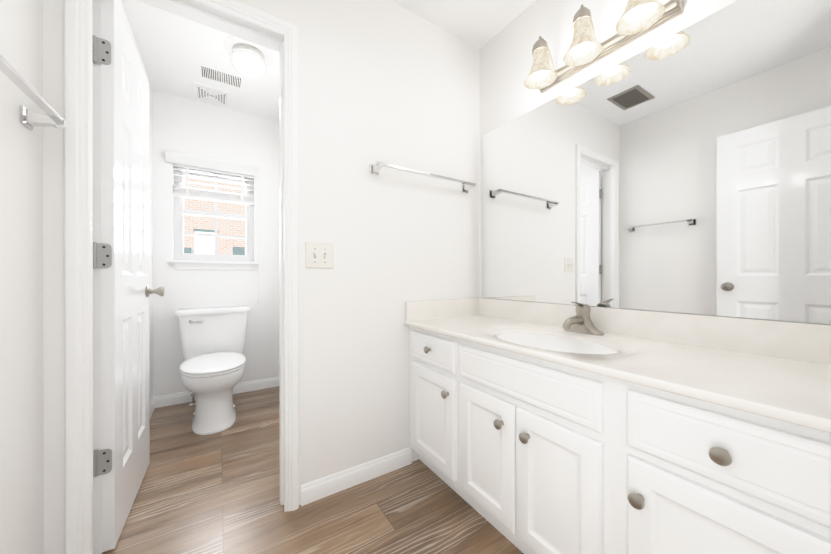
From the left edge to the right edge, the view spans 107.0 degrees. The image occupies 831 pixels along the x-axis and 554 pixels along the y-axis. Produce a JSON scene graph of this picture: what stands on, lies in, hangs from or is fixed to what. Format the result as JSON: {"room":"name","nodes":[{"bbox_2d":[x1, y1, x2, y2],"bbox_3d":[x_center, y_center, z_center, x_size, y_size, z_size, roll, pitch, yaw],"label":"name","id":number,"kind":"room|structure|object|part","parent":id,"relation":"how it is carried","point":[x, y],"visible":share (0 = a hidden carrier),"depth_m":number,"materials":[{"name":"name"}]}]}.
{"room":"bathroom","nodes":[
{"label":"bathroom","id":0,"kind":"room"},
{"bbox_2d":[0,0,152,553],"bbox_3d":[-1.242,-0.220,1.013,0.150,2.440,3.380,0,0,-33],"label":"wall","id":1,"kind":"structure","parent":0,"point":[21,353],"depth_m":0.85,"materials":[{"name":"white paint"}]},
{"bbox_2d":[0,54,66,129],"bbox_3d":[-0.939,-0.446,0.696,0.078,0.048,0.478,0,0,-33],"label":"towel rail","id":2,"kind":"object","parent":1,"relation":"attached to","point":[29,120],"visible":1,"depth_m":0.83,"materials":[{"name":"white metal"}]},
{"bbox_2d":[149,396,155,418],"bbox_3d":[-1.601,0.957,1.724,0.013,0.085,1.520,0,0,-33],"label":"baseboard","id":3,"kind":"structure","parent":1,"relation":"attached to","point":[152,405],"depth_m":2.27,"materials":[{"name":"white wood"}]},
{"bbox_2d":[153,90,278,396],"bbox_3d":[-1.650,-0.223,2.676,0.960,2.440,0.140,0,0,-33],"label":"wall","id":4,"kind":"structure","parent":0,"point":[181,124],"depth_m":2.57,"materials":[{"name":"paint"}]},
{"bbox_2d":[167,166,258,270],"bbox_3d":[-1.697,-0.491,2.614,0.639,0.852,0.163,0,0,-33],"label":"window","id":5,"kind":"structure","parent":4,"relation":"in","point":[179,213],"depth_m":2.60,"materials":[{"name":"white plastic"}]},
{"bbox_2d":[165,149,258,302],"bbox_3d":[-1.676,-0.382,2.579,0.652,1.216,0.108,0,0,-33],"label":"window blind","id":6,"kind":"object","parent":5,"relation":"attached to","point":[207,165],"visible":1,"depth_m":2.56,"materials":[{"name":"white plastic"}]},
{"bbox_2d":[156,377,278,407],"bbox_3d":[-1.609,0.955,2.614,0.900,0.085,0.013,0,0,-33],"label":"baseboard","id":7,"kind":"structure","parent":4,"relation":"attached to","point":[182,397],"depth_m":2.65,"materials":[{"name":"white wood"}]},
{"bbox_2d":[43,0,479,553],"bbox_3d":[-0.454,-0.220,1.460,1.960,2.440,0.120,0,0,-33],"label":"wall","id":8,"kind":"structure","parent":0,"point":[388,82],"depth_m":1.51,"materials":[{"name":"white paint"}]},
{"bbox_2d":[101,0,149,551],"bbox_3d":[-1.274,-0.022,1.370,0.044,2.020,0.606,0,0,-33],"label":"door","id":9,"kind":"structure","parent":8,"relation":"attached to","point":[125,429],"depth_m":1.24,"materials":[{"name":"white wood"}]},
{"bbox_2d":[92,35,110,64],"bbox_3d":[-1.126,-0.814,1.103,0.051,0.096,0.013,0,0,-33],"label":"door hinge","id":10,"kind":"object","parent":9,"relation":"attached to","point":[99,50],"visible":0.83,"depth_m":1.10,"materials":[{"name":"grey metal"}]},
{"bbox_2d":[93,242,111,268],"bbox_3d":[-1.126,-0.080,1.104,0.051,0.096,0.013,0,0,-33],"label":"door hinge","id":11,"kind":"object","parent":9,"relation":"attached to","point":[100,253],"visible":0.9,"depth_m":1.10,"materials":[{"name":"grey metal"}]},
{"bbox_2d":[93,449,111,476],"bbox_3d":[-1.126,0.662,1.105,0.051,0.096,0.013,0,0,-33],"label":"door hinge","id":12,"kind":"object","parent":9,"relation":"attached to","point":[100,463],"visible":0.88,"depth_m":1.10,"materials":[{"name":"grey metal"}]},
{"bbox_2d":[145,285,164,296],"bbox_3d":[-1.402,0.069,1.593,0.157,0.062,0.095,0,0,-33],"label":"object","id":13,"kind":"structure","parent":9,"relation":"attached to","point":[160,291],"depth_m":1.59,"materials":[{"name":"silver metal"}]},
{"bbox_2d":[64,0,298,553],"bbox_3d":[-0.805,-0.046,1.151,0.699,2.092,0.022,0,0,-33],"label":"door frame","id":14,"kind":"structure","parent":8,"relation":"attached to","point":[77,300],"depth_m":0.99,"materials":[{"name":"white wood"}]},
{"bbox_2d":[305,242,332,267],"bbox_3d":[-0.431,-0.102,1.391,0.125,0.115,0.018,0,0,-33],"label":"light switch","id":15,"kind":"object","parent":8,"relation":"attached to","point":[318,255],"visible":1,"depth_m":1.39,"materials":[{"name":"white plastic"}]},
{"bbox_2d":[300,447,411,505],"bbox_3d":[-0.264,0.957,1.505,0.571,0.085,0.013,0,0,-33],"label":"baseboard","id":16,"kind":"structure","parent":8,"relation":"attached to","point":[320,488],"depth_m":1.47,"materials":[{"name":"white wood"}]},
{"bbox_2d":[370,161,475,192],"bbox_3d":[0.067,-0.544,1.675,0.652,0.048,0.078,0,0,-33],"label":"towel rail","id":17,"kind":"object","parent":8,"relation":"attached to","point":[378,166],"visible":1,"depth_m":1.60,"materials":[{"name":"silver metal"}]},
{"bbox_2d":[405,298,479,321],"bbox_3d":[0.171,0.178,1.775,0.526,0.102,0.019,0,0,-33],"label":"backsplash","id":18,"kind":"structure","parent":8,"relation":"attached to","point":[453,308],"depth_m":1.75,"materials":[{"name":"beige stone"}]},
{"bbox_2d":[102,386,523,553],"bbox_3d":[-0.468,1.030,1.429,3.200,0.060,4.100,0,0,-33],"label":"floor","id":19,"kind":"structure","parent":0,"point":[217,493],"depth_m":1.34,"materials":[{"name":"brown wood"}]},
{"bbox_2d":[176,306,249,434],"bbox_3d":[-1.460,0.619,2.234,0.488,0.758,0.788,0,0,-33],"label":"toilet","id":20,"kind":"object","parent":19,"relation":"on","point":[212,365],"visible":1,"depth_m":2.17,"materials":[{"name":"white ceramic"}]},
{"bbox_3d":[-1.702,0.655,2.382,0.099,0.684,0.182,0,0,-33],"label":"lever and valve","id":21,"kind":"part","parent":20,"relation":"part of","materials":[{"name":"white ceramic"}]},
{"bbox_3d":[-1.612,0.427,2.469,0.488,0.374,0.228,0,0,-33],"label":"tank","id":22,"kind":"part","parent":20,"relation":"part of","materials":[{"name":"white ceramic"}]},
{"bbox_3d":[-1.404,0.591,2.146,0.384,0.043,0.580,0,0,-33],"label":"seat","id":23,"kind":"part","parent":20,"relation":"part of","materials":[{"name":"white plastic"}]},
{"bbox_2d":[404,322,830,553],"bbox_3d":[0.543,0.625,1.192,0.568,0.750,1.404,0,0,-33],"label":"bathroom vanity","id":24,"kind":"object","parent":19,"relation":"on","point":[546,428],"depth_m":0.81,"materials":[{"name":"white paint"}]},
{"bbox_2d":[412,314,830,425],"bbox_3d":[0.551,0.241,1.196,0.549,0.021,1.404,0,0,-33],"label":"countertop","id":25,"kind":"structure","parent":24,"relation":"on","point":[786,385],"depth_m":0.84,"materials":[{"name":"beige stone"}]},
{"bbox_2d":[562,301,604,335],"bbox_3d":[0.664,0.163,1.270,0.166,0.134,0.160,0,0,-33],"label":"faucet","id":26,"kind":"object","parent":25,"relation":"on","point":[581,324],"depth_m":1.27,"materials":[{"name":"silver metal"}]},
{"bbox_2d":[121,0,534,121],"bbox_3d":[-0.468,-1.470,1.424,3.200,0.060,4.100,0,0,-33],"label":"ceiling","id":27,"kind":"structure","parent":0,"point":[173,49],"depth_m":1.86,"materials":[{"name":"paint"}]},
{"bbox_2d":[192,81,229,106],"bbox_3d":[-1.596,-1.433,2.409,0.235,0.016,0.235,0,0,-33],"label":"fan","id":28,"kind":"object","parent":27,"relation":"attached to","point":[211,94],"visible":1,"depth_m":2.38,"materials":[{"name":"white"}]},
{"bbox_2d":[196,62,245,90],"bbox_3d":[-1.389,-1.439,2.203,0.290,0.005,0.185,0,0,-33],"label":"ceiling vent","id":29,"kind":"object","parent":27,"relation":"in","point":[218,76],"visible":1,"depth_m":2.20,"materials":[{"name":"white metal"}]},
{"bbox_2d":[223,36,272,78],"bbox_3d":[-1.063,-1.371,1.963,0.280,0.138,0.280,0,0,-33],"label":"light","id":30,"kind":"object","parent":27,"relation":"attached to","point":[248,59],"visible":1,"depth_m":1.91,"materials":[{"name":"white glass"}]},
{"bbox_3d":[-1.063,-1.352,1.963,0.210,0.099,0.210,0,0,-33],"label":"globe","id":31,"kind":"part","parent":30,"relation":"part of","materials":[{"name":"white glass"}]},
{"bbox_2d":[479,0,830,324],"bbox_3d":[0.848,-0.220,1.356,0.120,2.440,1.700,0,0,-33],"label":"wall","id":32,"kind":"structure","parent":0,"point":[506,63],"depth_m":1.57,"materials":[{"name":"white paint"}]},
{"bbox_2d":[524,0,683,92],"bbox_3d":[0.710,-1.020,1.273,0.200,0.205,0.572,0,0,-33],"label":"sconce","id":33,"kind":"object","parent":32,"relation":"attached to","point":[638,19],"visible":1,"depth_m":1.25,"materials":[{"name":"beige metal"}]},
{"bbox_2d":[480,298,830,365],"bbox_3d":[0.774,0.177,1.339,0.019,0.105,1.404,0,0,-33],"label":"backsplash","id":34,"kind":"structure","parent":32,"relation":"attached to","point":[809,342],"depth_m":1.06,"materials":[{"name":"beige stone"}]},
{"bbox_2d":[482,0,830,323],"bbox_3d":[0.789,-0.378,1.331,0.006,1.001,1.377,0,0,-33],"label":"mirror","id":35,"kind":"object","parent":32,"relation":"attached to","point":[687,169],"visible":1,"depth_m":1.08,"materials":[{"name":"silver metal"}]},
{"label":"outside","id":36,"kind":"structure","parent":0,"visible":0},
{"bbox_2d":[184,177,245,254],"bbox_3d":[-6.444,-2.267,10.920,13.000,9.500,0.200,0,0,-33],"label":"brick wall","id":37,"kind":"structure","parent":36,"point":[228,226],"depth_m":10.60,"materials":[{"name":"beige brick"}]},
{"bbox_2d":[195,232,214,253],"bbox_3d":[-7.063,-0.726,10.370,0.620,1.620,0.059,0,0,-33],"label":"door","id":38,"kind":"structure","parent":37,"relation":"in","point":[206,245],"depth_m":10.34,"materials":[{"name":"white"}]},
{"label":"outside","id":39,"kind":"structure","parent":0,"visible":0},
{"bbox_2d":[184,247,193,252],"bbox_3d":[-7.165,0.806,9.096,0.910,3.360,1.100,0,0,-33],"label":"window","id":40,"kind":"structure","parent":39,"point":[186,250],"depth_m":8.84,"materials":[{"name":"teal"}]},
{"bbox_2d":[193,229,218,232],"bbox_3d":[-7.031,-1.581,10.318,0.700,0.090,0.059,0,0,-33],"label":"window","id":41,"kind":"structure","parent":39,"point":[194,230],"depth_m":10.27,"materials":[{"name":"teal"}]},
{"bbox_2d":[233,246,244,254],"bbox_3d":[-5.782,0.744,10.043,0.320,3.480,0.600,0,0,-33],"label":"window","id":42,"kind":"structure","parent":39,"point":[238,250],"depth_m":9.78,"materials":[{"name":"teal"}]}
]}

